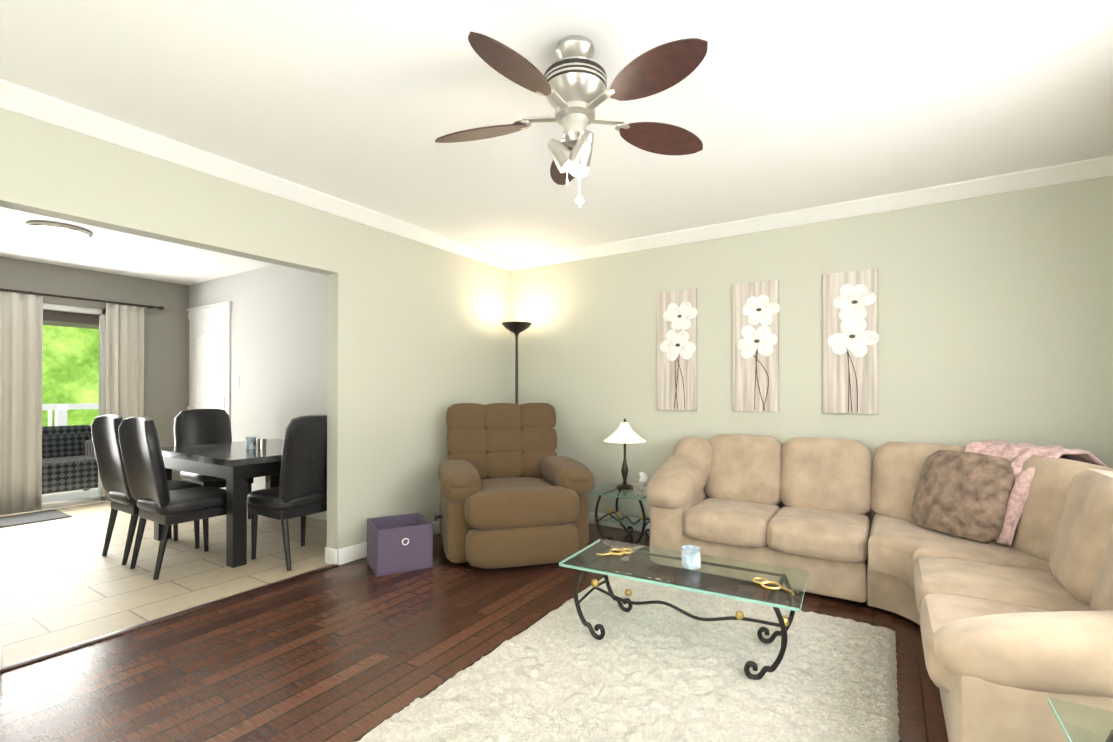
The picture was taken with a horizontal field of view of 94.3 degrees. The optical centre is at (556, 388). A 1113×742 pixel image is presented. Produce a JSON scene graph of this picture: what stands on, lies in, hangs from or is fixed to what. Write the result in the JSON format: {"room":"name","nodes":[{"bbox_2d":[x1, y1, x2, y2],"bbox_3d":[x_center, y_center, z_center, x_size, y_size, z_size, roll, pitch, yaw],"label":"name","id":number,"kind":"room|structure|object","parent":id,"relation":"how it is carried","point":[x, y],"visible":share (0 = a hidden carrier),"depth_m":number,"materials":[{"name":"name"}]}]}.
{"room":"living room","nodes":[
{"label":"living room","id":0,"kind":"room"},
{"bbox_2d":[0,256,188,500],"bbox_3d":[-5.396,-0.025,4.700,0.120,2.440,3.790,0,0,33],"label":"wall","id":1,"kind":"structure","parent":0,"point":[166,365],"depth_m":5.84,"materials":[{"name":"grey paint"}]},
{"bbox_2d":[0,303,107,515],"bbox_3d":[-5.181,0.171,5.036,0.080,2.050,1.250,0,0,33],"label":"sliding glass door","id":2,"kind":"structure","parent":1,"relation":"in","point":[101,313],"depth_m":5.42,"materials":[{"name":"white paint"}]},
{"bbox_2d":[43,310,98,328],"bbox_3d":[-5.467,-0.767,5.224,0.520,0.150,2.250,0,0,33],"label":"canopy","id":3,"kind":"object","parent":1,"relation":"attached to","point":[55,320],"depth_m":5.43,"materials":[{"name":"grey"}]},
{"bbox_2d":[0,288,163,309],"bbox_3d":[-5.017,-0.923,5.098,0.095,0.040,1.920,0,0,33],"label":"curtain rod","id":4,"kind":"object","parent":1,"relation":"attached to","point":[70,297],"visible":0.96,"depth_m":5.27,"materials":[{"name":"brown metal"}]},
{"bbox_2d":[0,292,42,514],"bbox_3d":[-5.240,0.135,4.696,0.073,2.080,0.814,0,0,33],"label":"curtain","id":5,"kind":"object","parent":4,"relation":"hanging from","point":[21,342],"visible":1,"depth_m":4.93,"materials":[{"name":"grey fabric"}]},
{"bbox_2d":[105,303,143,500],"bbox_3d":[-4.674,0.140,5.581,0.074,2.080,0.334,0,0,33],"label":"curtain","id":6,"kind":"object","parent":4,"relation":"hanging from","point":[124,383],"visible":0.67,"depth_m":5.58,"materials":[{"name":"grey fabric"}]},
{"bbox_2d":[0,108,509,563],"bbox_3d":[-1.859,-0.035,2.993,0.120,2.440,5.020,0,0,33],"label":"wall","id":7,"kind":"structure","parent":0,"point":[418,339],"depth_m":3.58,"materials":[{"name":"grey paint"}]},
{"bbox_2d":[0,645,1,669],"bbox_3d":[-2.699,1.124,1.544,0.016,0.105,1.446,0,0,33],"label":"baseboard","id":8,"kind":"structure","parent":7,"relation":"attached to","point":[0,645],"depth_m":2.16,"materials":[{"name":"white"}]},
{"bbox_2d":[0,79,511,270],"bbox_3d":[-1.740,-1.213,2.994,0.085,0.085,4.900,0,0,33],"label":"crown molding","id":9,"kind":"structure","parent":7,"relation":"attached to","point":[15,98],"depth_m":2.77,"materials":[{"name":"white"}]},
{"bbox_2d":[325,546,332,563],"bbox_3d":[-1.399,1.137,3.804,0.046,0.105,0.666,0,0,33],"label":"baseboard","id":10,"kind":"structure","parent":7,"relation":"attached to","point":[328,551],"depth_m":3.50,"materials":[{"name":"white wood"}]},
{"bbox_2d":[333,520,440,564],"bbox_3d":[-0.974,1.139,4.245,0.016,0.105,1.866,0,0,33],"label":"baseboard","id":11,"kind":"structure","parent":7,"relation":"attached to","point":[352,553],"depth_m":3.56,"materials":[{"name":"white wood"}]},
{"bbox_2d":[189,264,326,490],"bbox_3d":[-2.765,-0.023,5.197,3.780,2.440,0.120,0,0,33],"label":"wall","id":12,"kind":"structure","parent":0,"point":[279,340],"depth_m":5.18,"materials":[{"name":"grey paint"}]},
{"bbox_2d":[187,301,231,488],"bbox_3d":[-3.971,0.126,5.833,0.990,2.150,0.102,0,0,33],"label":"room door","id":13,"kind":"structure","parent":12,"relation":"in","point":[210,356],"depth_m":5.82,"materials":[{"name":"white paint"}]},
{"bbox_2d":[235,376,238,386],"bbox_3d":[-3.433,-0.081,5.544,0.080,0.120,0.014,0,0,33],"label":"switch plate","id":14,"kind":"object","parent":12,"relation":"attached to","point":[236,381],"visible":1,"depth_m":5.54,"materials":[{"name":"white paint"}]},
{"bbox_2d":[306,511,326,520],"bbox_3d":[-2.801,1.144,5.133,3.780,0.105,0.016,0,0,33],"label":"baseboard","id":15,"kind":"structure","parent":12,"relation":"attached to","point":[321,515],"depth_m":4.71,"materials":[{"name":"white wood"}]},
{"bbox_2d":[0,501,948,741],"bbox_3d":[-1.633,1.209,2.912,8.140,0.050,4.900,0,0,33],"label":"floor","id":16,"kind":"structure","parent":0,"point":[355,650],"depth_m":2.54,"materials":[{"name":"brown wood"}]},
{"bbox_2d":[0,509,71,527],"bbox_3d":[-4.953,1.188,4.588,0.500,0.012,0.850,0,0,33],"label":"door mat","id":17,"kind":"object","parent":16,"relation":"on","point":[26,518],"visible":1,"depth_m":4.75,"materials":[{"name":"grey"}]},
{"bbox_2d":[91,415,202,564],"bbox_3d":[-2.957,0.686,3.759,0.470,1.011,0.553,0,0,33],"label":"dining chair","id":18,"kind":"object","parent":16,"relation":"on","point":[107,448],"visible":0.46,"depth_m":3.61,"materials":[{"name":"black leather"}]},
{"bbox_2d":[0,564,337,672],"bbox_3d":[-1.906,1.179,2.814,0.045,0.009,1.580,0,0,33],"label":"threshold strip","id":19,"kind":"object","parent":16,"relation":"on","point":[80,644],"depth_m":2.59,"materials":[{"name":"brown wood"}]},
{"bbox_2d":[118,416,226,579],"bbox_3d":[-2.535,0.685,3.490,0.470,1.011,0.553,0,0,33],"label":"dining chair","id":20,"kind":"object","parent":16,"relation":"on","point":[155,498],"visible":0.88,"depth_m":3.33,"materials":[{"name":"black leather"}]},
{"bbox_2d":[174,409,253,518],"bbox_3d":[-3.109,0.692,4.712,0.553,1.011,0.470,0,0,33],"label":"dining chair","id":21,"kind":"object","parent":16,"relation":"on","point":[200,426],"visible":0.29,"depth_m":4.72,"materials":[{"name":"black leather"}]},
{"bbox_2d":[154,439,282,567],"bbox_3d":[-2.406,0.831,4.156,1.300,0.720,1.020,0,0,33],"label":"dining table","id":22,"kind":"object","parent":16,"relation":"on","point":[236,465],"visible":0.54,"depth_m":3.57,"materials":[{"name":"wood"}]},
{"bbox_2d":[245,437,266,448],"bbox_3d":[-2.368,0.425,4.065,0.140,0.090,0.120,0,0,33],"label":"cups","id":23,"kind":"object","parent":22,"relation":"on","point":[250,442],"visible":1,"depth_m":4.04,"materials":[{"name":"silver metal"}]},
{"bbox_2d":[247,415,326,570],"bbox_3d":[-1.823,0.685,3.636,0.553,1.011,0.470,0,0,33],"label":"dining chair","id":24,"kind":"object","parent":16,"relation":"on","point":[300,491],"visible":0.83,"depth_m":3.46,"materials":[{"name":"black leather"}]},
{"bbox_2d":[367,513,432,576],"bbox_3d":[-1.063,1.042,3.500,0.366,0.290,0.366,0,0,-29],"label":"storage bin","id":25,"kind":"object","parent":16,"relation":"on","point":[399,543],"visible":1,"depth_m":3.37,"materials":[{"name":"purple fabric"}]},
{"bbox_2d":[434,403,593,568],"bbox_3d":[-0.356,0.637,3.850,1.097,1.046,1.111,0,0,-15],"label":"recliner","id":26,"kind":"object","parent":16,"relation":"on","point":[515,489],"visible":1,"depth_m":3.45,"materials":[{"name":"brown fabric"}]},
{"bbox_2d":[501,321,531,403],"bbox_3d":[-0.360,0.302,4.668,0.280,1.785,0.280,0,0,33],"label":"torchiere floor lamp","id":27,"kind":"object","parent":16,"relation":"on","point":[516,328],"visible":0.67,"depth_m":4.65,"materials":[{"name":"brown metal"}]},
{"bbox_2d":[589,483,649,548],"bbox_3d":[0.571,0.990,4.022,0.520,0.398,0.480,0,0,33],"label":"end table","id":28,"kind":"object","parent":16,"relation":"on","point":[641,517],"visible":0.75,"depth_m":3.96,"materials":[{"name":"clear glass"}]},
{"bbox_2d":[604,419,645,489],"bbox_3d":[0.544,0.513,4.113,0.340,0.555,0.340,0,0,33],"label":"table lamp","id":29,"kind":"object","parent":28,"relation":"on","point":[624,433],"visible":1,"depth_m":4.06,"materials":[{"name":"white fabric"}]},
{"bbox_2d":[633,472,648,494],"bbox_3d":[0.645,0.706,3.881,0.120,0.166,0.120,0,0,15],"label":"tissue box","id":30,"kind":"object","parent":28,"relation":"on","point":[640,487],"visible":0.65,"depth_m":3.83,"materials":[{"name":"white"}]},
{"bbox_2d":[356,571,899,741],"bbox_3d":[0.418,1.150,1.989,1.517,0.057,2.157,0,0,33],"label":"rug","id":31,"kind":"object","parent":16,"relation":"on","point":[652,673],"visible":0.83,"depth_m":2.00,"materials":[{"name":"white carpet"}]},
{"bbox_2d":[559,539,808,679],"bbox_3d":[0.565,0.975,2.341,1.020,0.337,0.460,0,0,30],"label":"coffee table","id":32,"kind":"object","parent":31,"relation":"on","point":[784,624],"visible":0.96,"depth_m":2.29,"materials":[{"name":"clear glass"}]},
{"bbox_2d":[597,548,632,554],"bbox_3d":[0.288,0.800,2.536,0.183,0.009,0.106,0,0,4],"label":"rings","id":33,"kind":"object","parent":32,"relation":"on","point":[621,550],"visible":0.94,"depth_m":2.52,"materials":[{"name":"gold metal"}]},
{"bbox_2d":[682,545,700,569],"bbox_3d":[0.609,0.762,2.337,0.084,0.085,0.084,0,0,33],"label":"candle holder","id":34,"kind":"object","parent":32,"relation":"on","point":[691,556],"visible":1,"depth_m":2.30,"materials":[{"name":"white glass"}]},
{"bbox_2d":[753,577,793,594],"bbox_3d":[0.873,0.798,2.088,0.106,0.009,0.183,0,0,-4],"label":"rings","id":35,"kind":"object","parent":32,"relation":"on","point":[766,581],"visible":0.94,"depth_m":2.10,"materials":[{"name":"gold metal"}]},
{"bbox_2d":[646,434,1112,741],"bbox_3d":[1.364,0.713,2.520,2.325,0.877,2.280,0,0,33],"label":"sectional sofa","id":36,"kind":"object","parent":16,"relation":"on","point":[987,566],"visible":0.98,"depth_m":2.48,"materials":[{"name":"fabric"}]},
{"bbox_2d":[911,450,1014,543],"bbox_3d":[2.102,0.548,2.689,0.416,0.444,0.403,0,0,33],"label":"pillow","id":37,"kind":"object","parent":36,"relation":"on","point":[958,496],"depth_m":2.60,"materials":[{"name":"brown fabric"}]},
{"bbox_2d":[964,440,1108,546],"bbox_3d":[2.361,0.507,2.619,0.629,0.463,0.663,0,0,33],"label":"blanket","id":38,"kind":"object","parent":36,"relation":"on","point":[1003,480],"depth_m":2.48,"materials":[{"name":"pink fabric"}]},
{"bbox_2d":[1047,697,1112,741],"bbox_3d":[1.247,0.941,0.790,0.620,0.458,0.580,0,0,33],"label":"end table","id":39,"kind":"object","parent":16,"relation":"on","point":[1109,738],"visible":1,"depth_m":1.11,"materials":[{"name":"clear glass"}]},
{"bbox_2d":[0,0,1112,284],"bbox_3d":[-1.592,-1.305,2.990,8.380,0.100,4.990,0,0,33],"label":"ceiling","id":40,"kind":"structure","parent":0,"point":[778,106],"depth_m":2.25,"materials":[{"name":"white paint"}]},
{"bbox_2d":[25,221,92,242],"bbox_3d":[-3.865,-1.201,4.019,0.380,0.095,0.380,0,0,33],"label":"ceiling light","id":41,"kind":"object","parent":40,"relation":"attached to","point":[58,232],"visible":1,"depth_m":3.93,"materials":[{"name":"white glass"}]},
{"bbox_2d":[435,31,707,207],"bbox_3d":[0.039,-0.958,1.864,1.084,0.606,1.032,0,0,33],"label":"ceiling fan","id":42,"kind":"object","parent":40,"relation":"hanging from","point":[570,84],"visible":1,"depth_m":1.83,"materials":[{"name":"brown wood"}]},
{"bbox_2d":[510,176,1112,518],"bbox_3d":[1.362,-0.030,3.985,4.480,2.440,0.120,0,0,33],"label":"wall","id":43,"kind":"structure","parent":0,"point":[995,316],"depth_m":3.40,"materials":[{"name":"grey paint"}]},
{"bbox_2d":[589,511,649,532],"bbox_3d":[1.308,1.138,3.932,4.200,0.105,0.016,0,0,33],"label":"baseboard","id":44,"kind":"structure","parent":43,"relation":"attached to","point":[608,518],"depth_m":4.44,"materials":[{"name":"white"}]},
{"bbox_2d":[657,288,696,410],"bbox_3d":[0.970,-0.309,4.141,0.333,0.960,0.040,0,0,33],"label":"picture","id":45,"kind":"object","parent":43,"relation":"attached to","point":[676,349],"visible":1,"depth_m":4.13,"materials":[{"name":"fabric"}]},
{"bbox_2d":[733,279,779,411],"bbox_3d":[1.476,-0.310,3.818,0.334,0.960,0.040,0,0,33],"label":"picture","id":46,"kind":"object","parent":43,"relation":"attached to","point":[756,307],"visible":1,"depth_m":3.81,"materials":[{"name":"fabric"}]},
{"bbox_2d":[512,156,1111,270],"bbox_3d":[1.302,-1.208,3.908,4.050,0.085,0.085,0,0,33],"label":"crown molding","id":47,"kind":"structure","parent":43,"relation":"attached to","point":[1100,167],"depth_m":3.46,"materials":[{"name":"white paint"}]},
{"bbox_2d":[823,269,878,413],"bbox_3d":[1.988,-0.312,3.490,0.330,0.960,0.040,0,0,33],"label":"picture","id":48,"kind":"object","parent":43,"relation":"attached to","point":[850,342],"visible":0.98,"depth_m":3.48,"materials":[{"name":"fabric"}]},
{"label":"outside","id":49,"kind":"structure","parent":0,"visible":0},
{"bbox_2d":[1,488,103,515],"bbox_3d":[-7.311,1.257,6.895,5.480,0.060,12.000,0,0,33],"label":"deck","id":50,"kind":"object","parent":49,"point":[60,496],"depth_m":5.85,"materials":[{"name":"grey"}]},
{"bbox_2d":[42,425,97,494],"bbox_3d":[-5.791,0.825,5.570,0.689,0.789,1.360,0,0,33],"label":"seat","id":51,"kind":"object","parent":50,"relation":"on","point":[82,475],"depth_m":5.86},
{"bbox_2d":[42,403,98,425],"bbox_3d":[-7.092,0.716,6.758,0.120,1.020,12.000,0,0,33],"label":"deck railing","id":52,"kind":"object","parent":50,"relation":"on","point":[61,415],"depth_m":7.11,"materials":[{"name":"grey"}]},
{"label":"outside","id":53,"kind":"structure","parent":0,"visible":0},
{"bbox_2d":[42,325,98,425],"bbox_3d":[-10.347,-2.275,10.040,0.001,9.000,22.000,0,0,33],"label":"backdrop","id":54,"kind":"structure","parent":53,"point":[64,367],"depth_m":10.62,"materials":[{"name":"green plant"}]}
]}

